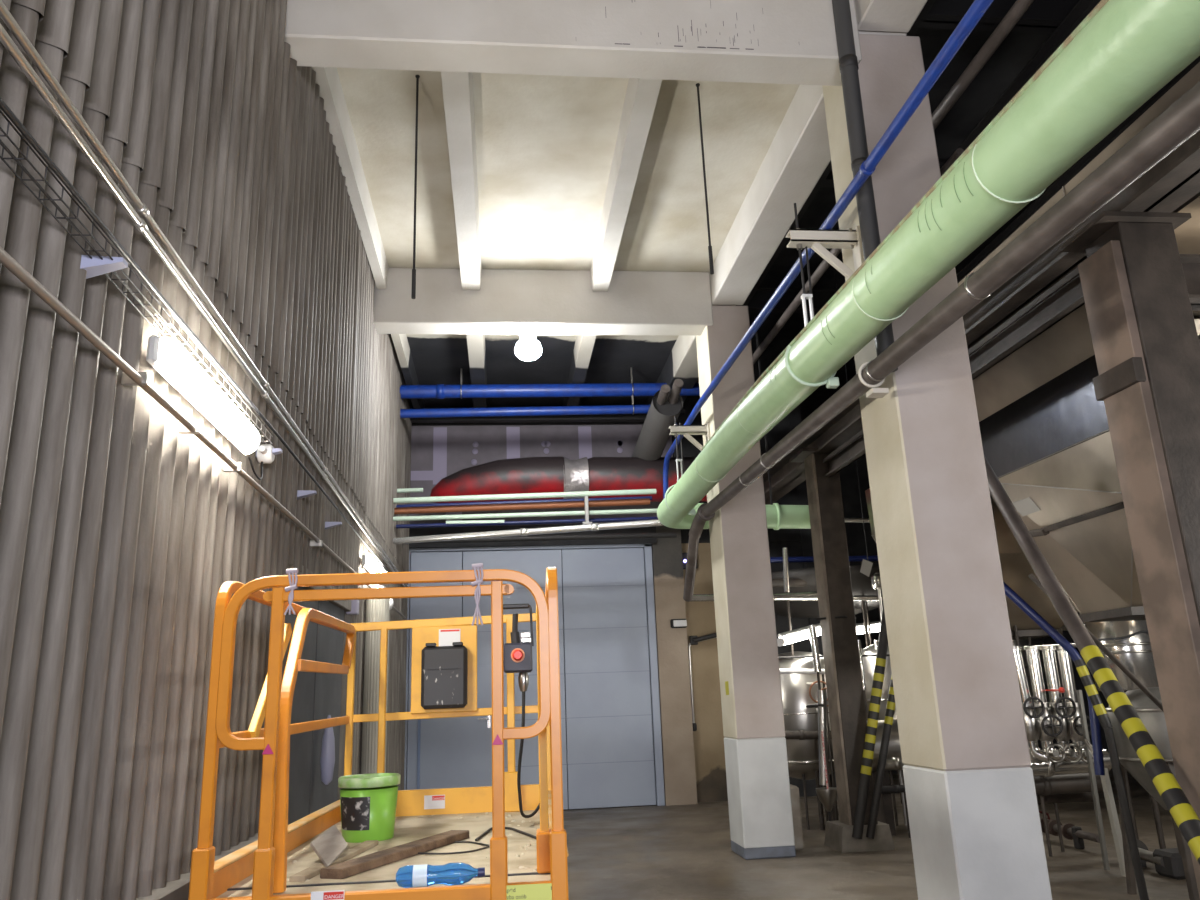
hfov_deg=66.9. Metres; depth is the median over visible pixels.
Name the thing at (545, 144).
ceiling
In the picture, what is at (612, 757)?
door
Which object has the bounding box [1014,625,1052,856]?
process riser
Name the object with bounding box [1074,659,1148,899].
pipe
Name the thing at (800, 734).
pipe
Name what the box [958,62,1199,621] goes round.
hopper
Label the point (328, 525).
bracket
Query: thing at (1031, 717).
stack
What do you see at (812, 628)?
process riser
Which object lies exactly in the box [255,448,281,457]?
bracket
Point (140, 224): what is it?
conduit
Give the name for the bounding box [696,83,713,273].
rod
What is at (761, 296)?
cross beam
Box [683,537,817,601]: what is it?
drain pipe
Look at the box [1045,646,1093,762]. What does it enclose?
stack
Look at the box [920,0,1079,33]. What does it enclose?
cross beam
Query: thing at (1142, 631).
cable
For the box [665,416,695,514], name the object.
hanger
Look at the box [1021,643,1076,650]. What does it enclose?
pipe
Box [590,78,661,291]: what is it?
rib
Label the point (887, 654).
pipe
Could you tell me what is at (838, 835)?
concrete plinth
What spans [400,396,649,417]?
pipe
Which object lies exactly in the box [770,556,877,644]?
pipe
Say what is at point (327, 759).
plastic bag
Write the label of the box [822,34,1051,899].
concrete column
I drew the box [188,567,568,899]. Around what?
scissor lift
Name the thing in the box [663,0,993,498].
pipe
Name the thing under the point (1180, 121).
pipe
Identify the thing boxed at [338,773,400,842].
bucket
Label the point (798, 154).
beam
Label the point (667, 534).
pipe
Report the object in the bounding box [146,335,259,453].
wall lamp
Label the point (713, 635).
pipe
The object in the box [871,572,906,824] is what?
process riser
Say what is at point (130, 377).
conduit
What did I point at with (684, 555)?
wall lamp
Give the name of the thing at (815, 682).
coiled hose
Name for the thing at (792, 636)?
lamp
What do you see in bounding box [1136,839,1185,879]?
pump
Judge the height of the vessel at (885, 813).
1.228 m
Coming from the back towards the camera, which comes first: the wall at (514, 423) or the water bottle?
the wall at (514, 423)
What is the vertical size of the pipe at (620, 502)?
0.169 m
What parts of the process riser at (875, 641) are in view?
support leg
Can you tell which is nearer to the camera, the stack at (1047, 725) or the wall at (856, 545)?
the stack at (1047, 725)
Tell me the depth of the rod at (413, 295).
6.87 m
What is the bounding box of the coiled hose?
[806,681,827,706]
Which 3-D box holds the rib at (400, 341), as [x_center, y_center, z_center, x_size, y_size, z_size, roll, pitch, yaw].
[-2.725,-1.216,12.776,0.140,0.270,4.690,0,-15,-6]
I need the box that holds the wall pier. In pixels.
[651,526,696,805]
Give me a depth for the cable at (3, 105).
3.02 m
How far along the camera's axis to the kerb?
9.54 m
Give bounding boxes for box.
[248,444,274,479]
[346,600,358,614]
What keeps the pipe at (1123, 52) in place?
hanging from the hanger at (692, 512)
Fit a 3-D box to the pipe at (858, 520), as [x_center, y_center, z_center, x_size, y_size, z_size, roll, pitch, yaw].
[3.628,2.711,11.533,0.714,3.774,0.060,0,-15,-6]
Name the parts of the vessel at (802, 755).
leg, leg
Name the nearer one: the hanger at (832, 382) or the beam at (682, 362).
the hanger at (832, 382)
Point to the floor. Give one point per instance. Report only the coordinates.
(672, 852)
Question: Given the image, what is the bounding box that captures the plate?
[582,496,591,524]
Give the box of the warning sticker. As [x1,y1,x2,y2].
[725,681,728,694]
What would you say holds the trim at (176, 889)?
attached to the wall at (121, 530)
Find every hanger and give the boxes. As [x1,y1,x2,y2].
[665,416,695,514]
[785,203,838,387]
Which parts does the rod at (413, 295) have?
rod, rod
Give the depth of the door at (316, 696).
6.78 m
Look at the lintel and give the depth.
14.46 m
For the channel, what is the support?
hanging from the steel post at (1146, 345)
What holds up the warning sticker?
attached to the concrete column at (756, 761)
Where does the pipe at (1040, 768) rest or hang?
on the floor
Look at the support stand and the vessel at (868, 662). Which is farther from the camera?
the vessel at (868, 662)
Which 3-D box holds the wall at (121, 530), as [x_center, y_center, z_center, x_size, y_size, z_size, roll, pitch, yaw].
[-1.955,-0.287,5.345,0.117,6.010,18.302,0,-15,-7]
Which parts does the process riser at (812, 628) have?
support leg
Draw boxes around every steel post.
[789,448,877,825]
[1059,211,1199,897]
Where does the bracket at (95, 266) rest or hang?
attached to the wall at (121, 530)
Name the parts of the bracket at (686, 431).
arm, wall plate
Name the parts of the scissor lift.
rail, post, rail, handle rail, post, post, rail, rail, document plate, rail, post, post, stop knob, switch panel, load plate, rail, post, rail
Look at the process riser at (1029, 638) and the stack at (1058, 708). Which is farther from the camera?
the process riser at (1029, 638)
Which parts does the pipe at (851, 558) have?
support leg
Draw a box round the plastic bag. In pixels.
[320,715,334,784]
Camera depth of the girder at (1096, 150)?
10.01 m
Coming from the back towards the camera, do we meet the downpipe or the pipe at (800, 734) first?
the pipe at (800, 734)
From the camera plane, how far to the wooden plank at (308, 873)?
3.71 m
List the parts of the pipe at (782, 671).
support leg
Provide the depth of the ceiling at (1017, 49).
9.99 m
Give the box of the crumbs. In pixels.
[286,812,539,880]
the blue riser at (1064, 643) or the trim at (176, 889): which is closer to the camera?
the trim at (176, 889)
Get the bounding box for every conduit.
[0,0,408,586]
[0,23,405,586]
[0,246,405,618]
[688,637,716,722]
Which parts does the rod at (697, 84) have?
rod, rod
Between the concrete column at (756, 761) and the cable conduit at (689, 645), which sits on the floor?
the concrete column at (756, 761)
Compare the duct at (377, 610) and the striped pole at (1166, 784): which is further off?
the duct at (377, 610)
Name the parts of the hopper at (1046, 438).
label plate, casing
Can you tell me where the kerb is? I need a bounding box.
[790,784,803,849]
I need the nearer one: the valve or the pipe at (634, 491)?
the valve
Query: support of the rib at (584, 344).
attached to the ceiling at (545, 144)
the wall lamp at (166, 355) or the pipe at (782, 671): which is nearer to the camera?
the wall lamp at (166, 355)
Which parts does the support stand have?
leg, leg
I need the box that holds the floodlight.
[510,327,547,360]
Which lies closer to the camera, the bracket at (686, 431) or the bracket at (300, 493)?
the bracket at (300, 493)
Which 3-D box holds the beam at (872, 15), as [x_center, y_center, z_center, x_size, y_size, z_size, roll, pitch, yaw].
[2.406,-4.404,2.027,0.380,0.660,9.050,0,-15,-6]
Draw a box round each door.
[281,587,343,824]
[404,544,664,809]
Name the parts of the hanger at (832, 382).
rod, rod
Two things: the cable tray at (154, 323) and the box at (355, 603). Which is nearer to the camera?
the cable tray at (154, 323)
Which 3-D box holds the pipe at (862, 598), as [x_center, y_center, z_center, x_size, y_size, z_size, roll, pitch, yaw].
[3.102,3.233,11.540,1.962,2.809,0.078,0,-15,-6]
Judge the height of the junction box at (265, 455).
0.240 m
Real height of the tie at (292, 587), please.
0.168 m
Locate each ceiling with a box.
[337,68,798,405]
[749,28,1051,394]
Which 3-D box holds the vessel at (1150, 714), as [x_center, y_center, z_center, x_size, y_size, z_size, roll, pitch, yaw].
[4.407,2.601,6.953,0.791,1.522,0.791,0,-15,-6]
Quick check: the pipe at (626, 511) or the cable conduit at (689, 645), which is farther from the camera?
the cable conduit at (689, 645)
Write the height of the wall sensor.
0.140 m
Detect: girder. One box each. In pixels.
[696,0,935,382]
[763,131,1199,504]
[956,56,1199,282]
[959,0,1100,150]
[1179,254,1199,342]
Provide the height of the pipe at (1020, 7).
0.238 m
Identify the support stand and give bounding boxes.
[1076,690,1125,876]
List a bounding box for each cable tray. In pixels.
[0,110,171,327]
[153,313,272,443]
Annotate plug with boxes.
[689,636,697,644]
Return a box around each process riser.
[782,548,809,829]
[809,625,833,820]
[858,640,867,720]
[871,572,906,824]
[874,640,897,825]
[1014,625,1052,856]
[1027,637,1064,851]
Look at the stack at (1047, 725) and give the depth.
8.36 m
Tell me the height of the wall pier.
4.300 m
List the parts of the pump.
pump casing, casing leg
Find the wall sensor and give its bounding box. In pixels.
[670,619,686,627]
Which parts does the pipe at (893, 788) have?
support leg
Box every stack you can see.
[1013,646,1047,761]
[1024,646,1065,762]
[1040,646,1082,762]
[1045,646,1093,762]
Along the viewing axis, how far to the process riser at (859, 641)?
11.03 m
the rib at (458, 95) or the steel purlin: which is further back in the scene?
the steel purlin
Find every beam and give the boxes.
[284,0,861,85]
[373,268,712,335]
[646,305,735,404]
[709,30,906,304]
[747,288,838,312]
[821,157,1065,192]
[854,0,927,31]
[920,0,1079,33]
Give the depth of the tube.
12.58 m
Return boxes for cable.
[0,97,388,571]
[834,268,872,576]
[1098,630,1147,640]
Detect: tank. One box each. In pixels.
[771,566,904,803]
[1084,620,1177,848]
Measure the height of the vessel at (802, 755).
2.080 m
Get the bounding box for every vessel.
[778,651,835,829]
[862,644,896,719]
[872,719,902,835]
[1012,637,1049,701]
[1105,687,1199,899]
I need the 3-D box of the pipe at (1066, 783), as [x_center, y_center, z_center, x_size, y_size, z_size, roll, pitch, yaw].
[4.268,3.452,8.580,1.080,0.743,0.190,0,-15,-6]
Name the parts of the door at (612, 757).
wicket frame, panel, wicket door, handle, panel, panel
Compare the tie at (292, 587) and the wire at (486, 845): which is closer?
the tie at (292, 587)
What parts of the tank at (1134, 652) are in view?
leg, leg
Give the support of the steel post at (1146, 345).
on the floor
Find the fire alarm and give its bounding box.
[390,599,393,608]
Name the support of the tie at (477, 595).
attached to the scissor lift
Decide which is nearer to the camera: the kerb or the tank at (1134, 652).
the tank at (1134, 652)
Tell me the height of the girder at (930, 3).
0.320 m
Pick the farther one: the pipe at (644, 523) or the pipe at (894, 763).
the pipe at (644, 523)
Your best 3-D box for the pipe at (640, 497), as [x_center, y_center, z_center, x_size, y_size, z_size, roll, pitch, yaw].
[-1.035,0.720,12.469,3.541,0.125,0.056,0,-15,-6]
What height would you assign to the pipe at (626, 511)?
0.170 m
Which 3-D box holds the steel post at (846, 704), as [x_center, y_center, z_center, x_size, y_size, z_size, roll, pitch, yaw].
[2.611,1.968,10.012,0.550,4.000,0.500,0,-15,-6]
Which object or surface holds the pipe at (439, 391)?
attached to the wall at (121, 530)
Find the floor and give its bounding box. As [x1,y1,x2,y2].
[563,768,1189,899]
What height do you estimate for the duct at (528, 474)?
0.710 m
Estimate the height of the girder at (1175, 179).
0.275 m
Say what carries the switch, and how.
attached to the cable conduit at (689, 645)
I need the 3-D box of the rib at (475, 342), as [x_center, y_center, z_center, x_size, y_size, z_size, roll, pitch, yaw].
[-1.741,-1.225,12.885,0.240,0.270,4.690,0,-15,-6]
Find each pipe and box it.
[393,489,655,502]
[393,508,657,523]
[393,519,663,544]
[394,498,649,513]
[396,496,651,507]
[396,517,657,527]
[397,488,422,492]
[400,367,699,398]
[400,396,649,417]
[409,532,676,543]
[657,0,1199,528]
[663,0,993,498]
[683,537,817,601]
[689,81,1199,538]
[693,633,716,642]
[752,0,1033,364]
[754,317,810,529]
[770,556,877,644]
[772,578,869,645]
[775,595,882,646]
[779,654,889,657]
[780,669,838,820]
[785,730,831,821]
[806,690,836,820]
[844,518,869,522]
[881,785,910,837]
[885,757,903,769]
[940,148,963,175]
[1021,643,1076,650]
[1030,749,1111,776]
[1034,773,1102,795]
[1036,792,1098,804]
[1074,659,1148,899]
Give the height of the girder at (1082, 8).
0.380 m
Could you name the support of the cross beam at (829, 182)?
on the girder at (930, 3)
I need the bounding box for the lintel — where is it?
[409,524,656,548]
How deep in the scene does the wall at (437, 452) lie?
14.96 m
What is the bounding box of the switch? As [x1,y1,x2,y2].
[693,723,696,730]
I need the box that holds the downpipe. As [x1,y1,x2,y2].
[832,0,897,372]
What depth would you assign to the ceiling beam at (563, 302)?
10.36 m
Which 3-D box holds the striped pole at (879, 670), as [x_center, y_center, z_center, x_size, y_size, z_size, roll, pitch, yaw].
[2.944,2.463,9.624,0.888,3.052,0.105,-1,-15,-3]
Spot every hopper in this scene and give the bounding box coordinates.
[865,488,1077,639]
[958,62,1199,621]
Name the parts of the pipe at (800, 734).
support leg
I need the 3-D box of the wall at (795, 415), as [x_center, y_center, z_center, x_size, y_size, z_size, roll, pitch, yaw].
[3.319,2.125,16.617,0.200,7.600,3.100,0,-15,-6]
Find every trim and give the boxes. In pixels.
[136,833,257,899]
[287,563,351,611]
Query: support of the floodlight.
hanging from the ceiling beam at (563, 302)
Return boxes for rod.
[411,75,419,298]
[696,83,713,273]
[1028,573,1163,711]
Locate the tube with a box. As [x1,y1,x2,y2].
[632,379,682,460]
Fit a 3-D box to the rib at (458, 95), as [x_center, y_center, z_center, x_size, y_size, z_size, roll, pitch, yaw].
[-1.245,-2.498,8.288,0.240,0.270,4.220,0,-15,-6]
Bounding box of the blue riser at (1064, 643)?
[1003,581,1104,774]
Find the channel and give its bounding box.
[823,267,1084,476]
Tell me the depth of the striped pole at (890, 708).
9.41 m
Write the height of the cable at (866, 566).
4.103 m
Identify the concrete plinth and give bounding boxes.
[824,820,894,852]
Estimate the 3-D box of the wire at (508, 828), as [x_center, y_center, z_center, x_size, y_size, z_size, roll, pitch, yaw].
[-0.470,1.822,4.285,0.268,0.010,0.600,4,-16,-21]
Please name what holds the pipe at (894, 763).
on the floor
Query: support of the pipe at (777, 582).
on the floor
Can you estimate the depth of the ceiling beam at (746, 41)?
6.02 m
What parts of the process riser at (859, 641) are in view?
support leg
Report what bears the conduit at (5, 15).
attached to the wall at (121, 530)
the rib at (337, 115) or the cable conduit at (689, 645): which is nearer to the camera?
the rib at (337, 115)
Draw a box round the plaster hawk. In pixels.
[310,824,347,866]
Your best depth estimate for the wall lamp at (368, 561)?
8.92 m
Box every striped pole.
[852,604,887,838]
[866,675,894,838]
[984,455,1199,864]
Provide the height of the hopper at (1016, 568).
1.760 m
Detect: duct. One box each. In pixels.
[361,585,389,773]
[430,457,706,502]
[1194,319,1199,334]
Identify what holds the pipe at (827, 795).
on the floor
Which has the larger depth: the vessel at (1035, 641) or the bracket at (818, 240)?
the vessel at (1035, 641)
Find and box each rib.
[312,67,388,288]
[391,334,424,408]
[441,71,481,289]
[466,334,487,407]
[562,335,595,405]
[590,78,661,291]
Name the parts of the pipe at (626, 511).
pipe support strip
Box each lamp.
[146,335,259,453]
[362,553,385,572]
[682,553,697,568]
[777,623,820,646]
[856,621,880,633]
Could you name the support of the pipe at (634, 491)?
attached to the wall at (121, 530)
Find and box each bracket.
[80,255,127,278]
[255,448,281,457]
[297,490,316,499]
[325,522,341,528]
[669,422,709,450]
[786,226,863,278]
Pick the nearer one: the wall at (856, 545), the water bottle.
the water bottle
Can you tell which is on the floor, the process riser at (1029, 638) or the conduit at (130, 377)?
the process riser at (1029, 638)
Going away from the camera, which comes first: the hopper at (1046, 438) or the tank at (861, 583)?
the hopper at (1046, 438)
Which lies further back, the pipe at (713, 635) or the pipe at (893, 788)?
the pipe at (713, 635)
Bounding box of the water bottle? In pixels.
[396,862,484,887]
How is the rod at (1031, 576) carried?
attached to the hopper at (1046, 438)
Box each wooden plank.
[289,840,377,881]
[320,830,468,878]
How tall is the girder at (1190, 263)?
0.673 m
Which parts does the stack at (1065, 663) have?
red knob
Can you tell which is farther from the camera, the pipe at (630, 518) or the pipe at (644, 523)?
the pipe at (630, 518)
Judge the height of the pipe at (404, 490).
0.069 m
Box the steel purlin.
[410,408,646,422]
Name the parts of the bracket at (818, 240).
arm, wall plate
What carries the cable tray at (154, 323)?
attached to the wall at (121, 530)
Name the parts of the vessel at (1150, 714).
leg, leg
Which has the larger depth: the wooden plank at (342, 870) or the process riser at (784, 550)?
the process riser at (784, 550)
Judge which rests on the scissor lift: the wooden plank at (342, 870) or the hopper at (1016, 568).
the wooden plank at (342, 870)
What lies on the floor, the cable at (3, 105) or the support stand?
the support stand
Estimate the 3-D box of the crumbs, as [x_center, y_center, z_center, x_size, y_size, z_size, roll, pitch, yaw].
[-0.813,1.832,4.260,1.178,0.010,2.079,0,-15,-6]
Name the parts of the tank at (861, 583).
leg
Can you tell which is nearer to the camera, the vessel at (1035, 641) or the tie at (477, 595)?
the tie at (477, 595)
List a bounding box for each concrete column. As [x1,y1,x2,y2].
[696,305,795,859]
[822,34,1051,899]
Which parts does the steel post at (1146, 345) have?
splice plate, cap plate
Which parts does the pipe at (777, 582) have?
support leg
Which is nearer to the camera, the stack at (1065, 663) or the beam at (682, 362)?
the stack at (1065, 663)
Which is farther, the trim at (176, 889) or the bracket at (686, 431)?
the bracket at (686, 431)
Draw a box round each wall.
[0,0,411,899]
[410,340,822,802]
[412,406,643,425]
[782,340,835,787]
[800,395,1128,773]
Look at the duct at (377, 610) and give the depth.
9.04 m
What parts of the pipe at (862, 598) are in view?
support leg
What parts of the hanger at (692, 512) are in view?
rod, rod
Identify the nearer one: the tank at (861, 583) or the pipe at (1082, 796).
the pipe at (1082, 796)
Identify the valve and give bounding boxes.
[1039,811,1099,848]
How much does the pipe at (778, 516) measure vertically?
2.805 m
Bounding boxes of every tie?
[284,568,298,614]
[471,563,482,625]
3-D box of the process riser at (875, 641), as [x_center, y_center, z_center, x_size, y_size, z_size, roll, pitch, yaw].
[3.501,3.431,11.111,0.063,2.173,0.058,0,-15,-6]
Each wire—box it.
[418,841,489,854]
[475,827,535,840]
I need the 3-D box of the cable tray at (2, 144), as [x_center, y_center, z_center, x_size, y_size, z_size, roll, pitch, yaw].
[-1.458,-0.889,1.914,0.066,0.045,3.103,0,-15,-7]

